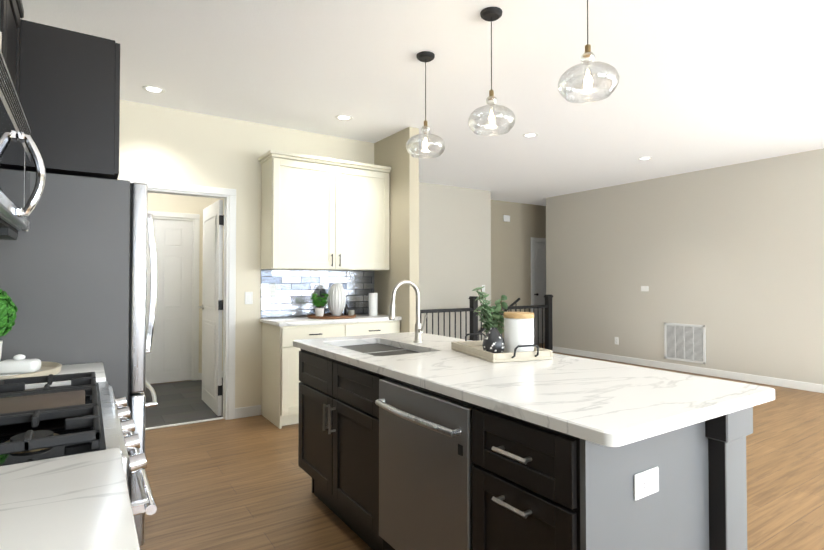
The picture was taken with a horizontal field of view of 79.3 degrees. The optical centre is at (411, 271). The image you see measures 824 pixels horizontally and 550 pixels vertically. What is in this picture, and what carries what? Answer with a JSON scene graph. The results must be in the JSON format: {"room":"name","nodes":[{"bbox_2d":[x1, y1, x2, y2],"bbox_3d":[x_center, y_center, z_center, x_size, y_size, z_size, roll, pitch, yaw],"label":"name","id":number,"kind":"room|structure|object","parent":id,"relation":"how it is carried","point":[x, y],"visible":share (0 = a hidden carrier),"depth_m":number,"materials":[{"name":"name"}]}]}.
{"room":"kitchen","nodes":[
{"label":"kitchen","id":0,"kind":"room"},
{"bbox_2d":[144,378,222,427],"bbox_3d":[-2.737,1.373,5.173,2.290,0.006,2.015,1,-1,-33],"label":"floor","id":1,"kind":"structure","parent":0,"point":[181,402],"depth_m":5.07,"materials":[{"name":"tile"}]},
{"bbox_2d":[147,192,223,372],"bbox_3d":[-3.273,-0.003,6.116,2.400,2.790,0.110,1,-1,-33],"label":"wall","id":2,"kind":"structure","parent":0,"point":[159,202],"depth_m":6.38,"materials":[{"name":"beige paint"}]},
{"bbox_2d":[146,219,192,383],"bbox_3d":[-3.133,0.364,6.132,0.790,2.033,0.134,1,-1,-33],"label":"door","id":3,"kind":"structure","parent":2,"relation":"in","point":[169,358],"depth_m":6.23,"materials":[{"name":"white wood"}]},
{"bbox_2d":[147,211,199,380],"bbox_3d":[-3.157,0.324,6.170,0.944,2.126,0.116,1,-1,-33],"label":"door frame","id":4,"kind":"structure","parent":2,"relation":"attached to","point":[195,218],"depth_m":6.36,"materials":[{"name":"white wood"}]},
{"bbox_2d":[117,100,373,407],"bbox_3d":[-1.748,-0.029,4.640,3.335,2.790,0.110,1,-1,-33],"label":"wall","id":5,"kind":"structure","parent":0,"point":[163,144],"depth_m":4.65,"materials":[{"name":"beige paint"}]},
{"bbox_2d":[120,178,235,429],"bbox_3d":[-2.065,0.297,4.420,0.934,2.132,0.130,1,-1,-33],"label":"door frame","id":6,"kind":"structure","parent":5,"relation":"attached to","point":[228,196],"depth_m":4.60,"materials":[{"name":"white wood"}]},
{"bbox_2d":[198,200,223,415],"bbox_3d":[-2.033,0.344,4.990,0.105,2.033,0.792,1,-1,-33],"label":"door","id":7,"kind":"structure","parent":5,"relation":"in","point":[212,305],"depth_m":4.85,"materials":[{"name":"white wood"}]},
{"bbox_2d":[245,292,252,303],"bbox_3d":[-1.542,0.253,4.699,0.072,0.116,0.008,1,-1,-33],"label":"light switch","id":8,"kind":"object","parent":5,"relation":"attached to","point":[248,297],"visible":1,"depth_m":4.70,"materials":[{"name":"plastic"}]},
{"bbox_2d":[261,270,373,317],"bbox_3d":[-0.931,0.221,5.099,1.234,0.465,0.008,1,-1,-33],"label":"backsplash","id":9,"kind":"structure","parent":5,"relation":"attached to","point":[296,290],"depth_m":5.01,"materials":[{"name":"tile"}]},
{"bbox_2d":[268,284,275,295],"bbox_3d":[-1.353,0.180,4.814,0.072,0.116,0.008,1,-1,-33],"label":"outlet","id":10,"kind":"object","parent":9,"relation":"attached to","point":[271,289],"visible":1,"depth_m":4.81,"materials":[{"name":"plastic"}]},
{"bbox_2d":[258,150,389,270],"bbox_3d":[-0.838,-0.534,4.968,1.234,1.037,0.347,1,-1,-33],"label":"upper cabinet","id":11,"kind":"object","parent":5,"relation":"attached to","point":[320,213],"depth_m":4.76,"materials":[{"name":"beige wood"}]},
{"bbox_2d":[374,127,418,332],"bbox_3d":[-0.173,-0.019,5.178,0.110,2.790,0.714,1,-1,-33],"label":"wall","id":12,"kind":"structure","parent":0,"point":[396,157],"depth_m":4.98,"materials":[{"name":"beige paint"}]},
{"bbox_2d":[20,0,823,205],"bbox_3d":[2.167,-1.451,4.795,10.350,0.060,12.500,1,-1,-33],"label":"ceiling","id":13,"kind":"structure","parent":0,"point":[705,84],"depth_m":3.64,"materials":[{"name":"white paint"}]},
{"bbox_2d":[142,85,164,93],"bbox_3d":[-2.035,-1.433,3.921,0.164,0.006,0.164,1,-1,-33],"label":"recessed light","id":14,"kind":"object","parent":13,"relation":"in","point":[153,89],"visible":1,"depth_m":3.92,"materials":[{"name":"white plastic"}]},
{"bbox_2d":[335,115,352,120],"bbox_3d":[-0.629,-1.421,4.602,0.164,0.006,0.164,1,-1,-33],"label":"recessed light","id":15,"kind":"object","parent":13,"relation":"in","point":[344,117],"visible":1,"depth_m":4.59,"materials":[{"name":"white plastic"}]},
{"bbox_2d":[406,51,444,158],"bbox_3d":[0.091,-1.111,3.323,0.264,0.670,0.264,1,-1,-33],"label":"pendant light","id":16,"kind":"object","parent":13,"relation":"hanging from","point":[425,56],"visible":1,"depth_m":3.31,"materials":[{"name":"clear glass"}]},
{"bbox_2d":[468,7,515,135],"bbox_3d":[0.446,-1.120,2.790,0.264,0.670,0.264,1,-1,-33],"label":"pendant light","id":17,"kind":"object","parent":13,"relation":"hanging from","point":[490,14],"visible":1,"depth_m":2.78,"materials":[{"name":"clear glass"}]},
{"bbox_2d":[522,133,538,137],"bbox_3d":[1.228,-1.411,5.160,0.164,0.006,0.164,1,-1,-33],"label":"recessed light","id":18,"kind":"object","parent":13,"relation":"in","point":[528,135],"visible":0.96,"depth_m":5.16,"materials":[{"name":"white plastic"}]},
{"bbox_2d":[558,0,619,103],"bbox_3d":[0.796,-1.129,2.255,0.264,0.670,0.264,1,-1,-33],"label":"pendant light","id":19,"kind":"object","parent":13,"relation":"hanging from","point":[589,54],"visible":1,"depth_m":2.24,"materials":[{"name":"clear glass"}]},
{"bbox_2d":[638,157,651,159],"bbox_3d":[2.879,-1.394,6.145,0.164,0.006,0.164,1,-1,-33],"label":"recessed light","id":20,"kind":"object","parent":13,"relation":"in","point":[644,158],"visible":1,"depth_m":6.15,"materials":[{"name":"white plastic"}]},
{"bbox_2d":[419,182,490,340],"bbox_3d":[-0.378,0.019,7.353,4.020,2.790,0.110,1,-1,-33],"label":"wall","id":21,"kind":"structure","parent":0,"point":[454,247],"depth_m":7.96,"materials":[{"name":"beige paint"}]},
{"bbox_2d":[140,343,823,549],"bbox_3d":[2.167,1.394,4.746,10.350,0.050,12.500,1,-1,-33],"label":"floor","id":22,"kind":"structure","parent":0,"point":[244,483],"depth_m":3.11,"materials":[{"name":"brown wood"}]},
{"bbox_2d":[25,362,105,388],"bbox_3d":[-1.537,0.808,1.859,0.652,1.020,0.420,1,-1,-33],"label":"countertop","id":23,"kind":"structure","parent":22,"relation":"on","point":[98,369],"depth_m":1.99,"materials":[{"name":"stone"}]},
{"bbox_2d":[0,361,61,379],"bbox_3d":[-1.539,0.381,1.853,0.384,0.032,0.384,1,-1,-33],"label":"tray","id":24,"kind":"object","parent":23,"relation":"on","point":[48,368],"visible":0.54,"depth_m":1.85,"materials":[{"name":"white wood"}]},
{"bbox_2d":[0,289,17,359],"bbox_3d":[-1.638,0.219,1.888,0.218,0.328,0.223,1,-1,-33],"label":"potted plant","id":25,"kind":"object","parent":24,"relation":"on","point":[8,309],"visible":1,"depth_m":1.90,"materials":[{"name":"green plant"}]},
{"bbox_2d":[0,354,42,376],"bbox_3d":[-1.452,0.344,1.839,0.150,0.075,0.090,0,-1,-15],"label":"butter dish","id":26,"kind":"object","parent":24,"relation":"on","point":[18,364],"visible":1,"depth_m":1.81,"materials":[{"name":"white ceramic"}]},
{"bbox_2d":[0,448,139,549],"bbox_3d":[-0.197,0.773,-0.189,0.652,1.020,2.615,1,-1,-33],"label":"countertop","id":27,"kind":"structure","parent":22,"relation":"on","point":[82,501],"depth_m":0.81,"materials":[{"name":"stone"}]},
{"bbox_2d":[0,372,156,515],"bbox_3d":[-1.126,0.831,1.321,0.718,0.956,0.910,1,-1,-33],"label":"gas range","id":28,"kind":"object","parent":22,"relation":"on","point":[85,412],"visible":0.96,"depth_m":1.27,"materials":[{"name":"silver metal"}]},
{"bbox_2d":[0,171,157,545],"bbox_3d":[-1.798,0.457,2.501,0.906,1.745,0.910,1,-1,-33],"label":"fridge","id":29,"kind":"object","parent":22,"relation":"on","point":[73,271],"visible":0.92,"depth_m":2.21,"materials":[{"name":"grey metal"}]},
{"bbox_2d":[260,314,401,428],"bbox_3d":[-0.774,0.910,4.840,1.242,0.920,0.590,1,-1,-33],"label":"bar cabinet","id":30,"kind":"object","parent":22,"relation":"on","point":[280,384],"visible":0.35,"depth_m":4.46,"materials":[{"name":"beige wood"}]},
{"bbox_2d":[307,313,355,318],"bbox_3d":[-0.782,0.436,4.840,0.474,0.027,0.474,1,-1,-33],"label":"tray","id":31,"kind":"object","parent":30,"relation":"on","point":[326,316],"visible":0.77,"depth_m":4.66,"materials":[{"name":"brown wood"}]},
{"bbox_2d":[310,292,329,315],"bbox_3d":[-0.883,0.317,4.796,0.202,0.237,0.137,1,-1,-33],"label":"plant","id":32,"kind":"object","parent":31,"relation":"on","point":[318,303],"visible":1,"depth_m":4.78,"materials":[{"name":"green plant"}]},
{"bbox_2d":[327,283,345,315],"bbox_3d":[-0.749,0.277,4.948,0.185,0.322,0.182,1,-1,-33],"label":"decorative vase","id":33,"kind":"object","parent":31,"relation":"on","point":[337,299],"visible":0.94,"depth_m":4.89,"materials":[{"name":"white ceramic"}]},
{"bbox_2d":[344,303,348,314],"bbox_3d":[-0.664,0.382,5.026,0.048,0.115,0.048,1,-1,-33],"label":"bottle","id":34,"kind":"object","parent":31,"relation":"on","point":[346,309],"visible":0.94,"depth_m":5.01,"materials":[{"name":"black glass"}]},
{"bbox_2d":[348,310,353,315],"bbox_3d":[-0.595,0.408,4.874,0.062,0.058,0.062,1,-1,-33],"label":"cup","id":35,"kind":"object","parent":31,"relation":"on","point":[350,312],"visible":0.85,"depth_m":4.85,"materials":[{"name":"white ceramic"}]},
{"bbox_2d":[369,293,377,315],"bbox_3d":[-0.398,0.338,5.105,0.092,0.232,0.092,1,-1,-33],"label":"cylinder","id":36,"kind":"object","parent":30,"relation":"on","point":[373,304],"visible":1,"depth_m":5.07,"materials":[{"name":"paper"}]},
{"bbox_2d":[420,294,553,352],"bbox_3d":[0.609,0.893,7.456,3.712,1.045,0.638,1,-1,-33],"label":"stair railing","id":37,"kind":"object","parent":22,"relation":"on","point":[547,306],"visible":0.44,"depth_m":7.41,"materials":[{"name":"black metal"}]},
{"bbox_2d":[293,280,774,549],"bbox_3d":[0.224,0.683,2.333,0.978,1.287,2.210,1,-1,-33],"label":"kitchen island","id":38,"kind":"object","parent":22,"relation":"on","point":[418,439],"visible":1,"depth_m":1.62,"materials":[{"name":"white stone"}]},
{"bbox_2d":[451,333,552,362],"bbox_3d":[0.428,0.369,2.454,0.310,0.077,0.521,0,-1,-19],"label":"tray","id":39,"kind":"object","parent":38,"relation":"on","point":[473,348],"visible":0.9,"depth_m":2.27,"materials":[{"name":"white wood"}]},
{"bbox_2d":[472,286,507,333],"bbox_3d":[0.393,0.235,2.526,0.207,0.321,0.147,1,-1,-33],"label":"sprigs","id":40,"kind":"object","parent":39,"relation":"on","point":[488,316],"visible":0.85,"depth_m":2.50,"materials":[{"name":"green plant"}]},
{"bbox_2d":[482,327,504,353],"bbox_3d":[0.382,0.328,2.327,0.106,0.128,0.106,1,-1,-33],"label":"vase","id":41,"kind":"object","parent":39,"relation":"on","point":[493,341],"visible":0.81,"depth_m":2.29,"materials":[{"name":"ceramic"}]},
{"bbox_2d":[503,312,533,352],"bbox_3d":[0.510,0.294,2.372,0.144,0.196,0.144,1,-1,-33],"label":"decorative canister","id":42,"kind":"object","parent":39,"relation":"on","point":[518,328],"visible":0.85,"depth_m":2.31,"materials":[{"name":"white ceramic"}]},
{"bbox_2d":[491,200,545,337],"bbox_3d":[2.673,0.061,9.804,3.990,2.790,0.650,1,-1,-33],"label":"wall","id":43,"kind":"structure","parent":0,"point":[511,260],"depth_m":9.60,"materials":[{"name":"beige paint"}]},
{"bbox_2d":[503,215,509,221],"bbox_3d":[1.806,-1.009,9.494,0.160,0.120,0.030,1,-1,-33],"label":"door chime","id":44,"kind":"object","parent":43,"relation":"attached to","point":[506,218],"visible":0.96,"depth_m":9.47,"materials":[{"name":"plastic"}]},
{"bbox_2d":[531,237,545,311],"bbox_3d":[2.724,0.396,10.139,0.954,2.132,0.116,1,-1,-33],"label":"door frame","id":45,"kind":"structure","parent":43,"relation":"attached to","point":[541,240],"depth_m":9.86,"materials":[{"name":"white wood"}]},
{"bbox_2d":[533,242,545,343],"bbox_3d":[2.745,0.433,10.107,0.800,2.033,0.138,1,-1,-33],"label":"hall door","id":46,"kind":"structure","parent":43,"relation":"in","point":[539,270],"depth_m":10.01,"materials":[{"name":"white wood"}]},
{"bbox_2d":[546,148,823,384],"bbox_3d":[5.157,-0.021,5.060,0.110,2.790,9.710,1,-1,-33],"label":"wall","id":47,"kind":"structure","parent":0,"point":[730,258],"depth_m":6.75,"materials":[{"name":"beige paint"}]},
{"bbox_2d":[615,337,618,344],"bbox_3d":[3.236,1.098,7.866,0.008,0.116,0.072,1,-1,-33],"label":"outlet","id":48,"kind":"object","parent":47,"relation":"attached to","point":[617,340],"visible":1,"depth_m":7.85,"materials":[{"name":"plastic"}]},
{"bbox_2d":[641,286,648,290],"bbox_3d":[3.499,0.261,7.479,0.008,0.080,0.120,1,-1,-33],"label":"light switch","id":49,"kind":"object","parent":47,"relation":"attached to","point":[644,288],"visible":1,"depth_m":7.47,"materials":[{"name":"plastic"}]},
{"bbox_2d":[664,322,705,363],"bbox_3d":[3.818,1.000,6.975,0.013,0.525,0.570,1,-1,-33],"label":"air vent","id":50,"kind":"object","parent":47,"relation":"in","point":[685,342],"visible":1,"depth_m":6.96,"materials":[{"name":"white metal"}]},
{"bbox_2d":[553,346,823,392],"bbox_3d":[5.101,1.326,5.009,0.012,0.095,9.723,1,-1,-33],"label":"baseboard","id":51,"kind":"structure","parent":47,"relation":"attached to","point":[813,387],"depth_m":6.75,"materials":[{"name":"white wood"}]},
{"bbox_3d":[-1.503,-0.090,1.120,0.110,2.790,10.410,1,-1,-33],"label":"wall","id":52,"kind":"structure","parent":0,"visible":0},
{"bbox_2d":[0,0,11,78],"bbox_3d":[-1.295,-0.815,1.239,0.347,0.595,0.909,1,-1,-33],"label":"upper cabinet","id":53,"kind":"object","parent":52,"relation":"attached to","point":[11,13],"depth_m":1.73,"materials":[{"name":"black wood"}]},
{"bbox_2d":[0,49,45,239],"bbox_3d":[-1.237,-0.309,1.268,0.485,0.390,0.896,1,-1,-33],"label":"over-the-range microwave","id":54,"kind":"object","parent":53,"relation":"attached to","point":[18,202],"visible":1,"depth_m":1.39,"materials":[{"name":"silver metal"}]},
{"bbox_2d":[12,0,23,236],"bbox_3d":[-1.647,-0.623,1.773,0.347,0.960,0.496,1,-1,-33],"label":"upper cabinet","id":55,"kind":"object","parent":52,"relation":"attached to","point":[17,6],"depth_m":2.01,"materials":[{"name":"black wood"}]},
{"bbox_2d":[20,19,119,178],"bbox_3d":[-1.884,-0.744,2.466,0.707,0.615,0.910,1,-1,-33],"label":"upper cabinet","id":56,"kind":"object","parent":52,"relation":"attached to","point":[70,91],"visible":0.81,"depth_m":2.18,"materials":[{"name":"black wood"}]}
]}

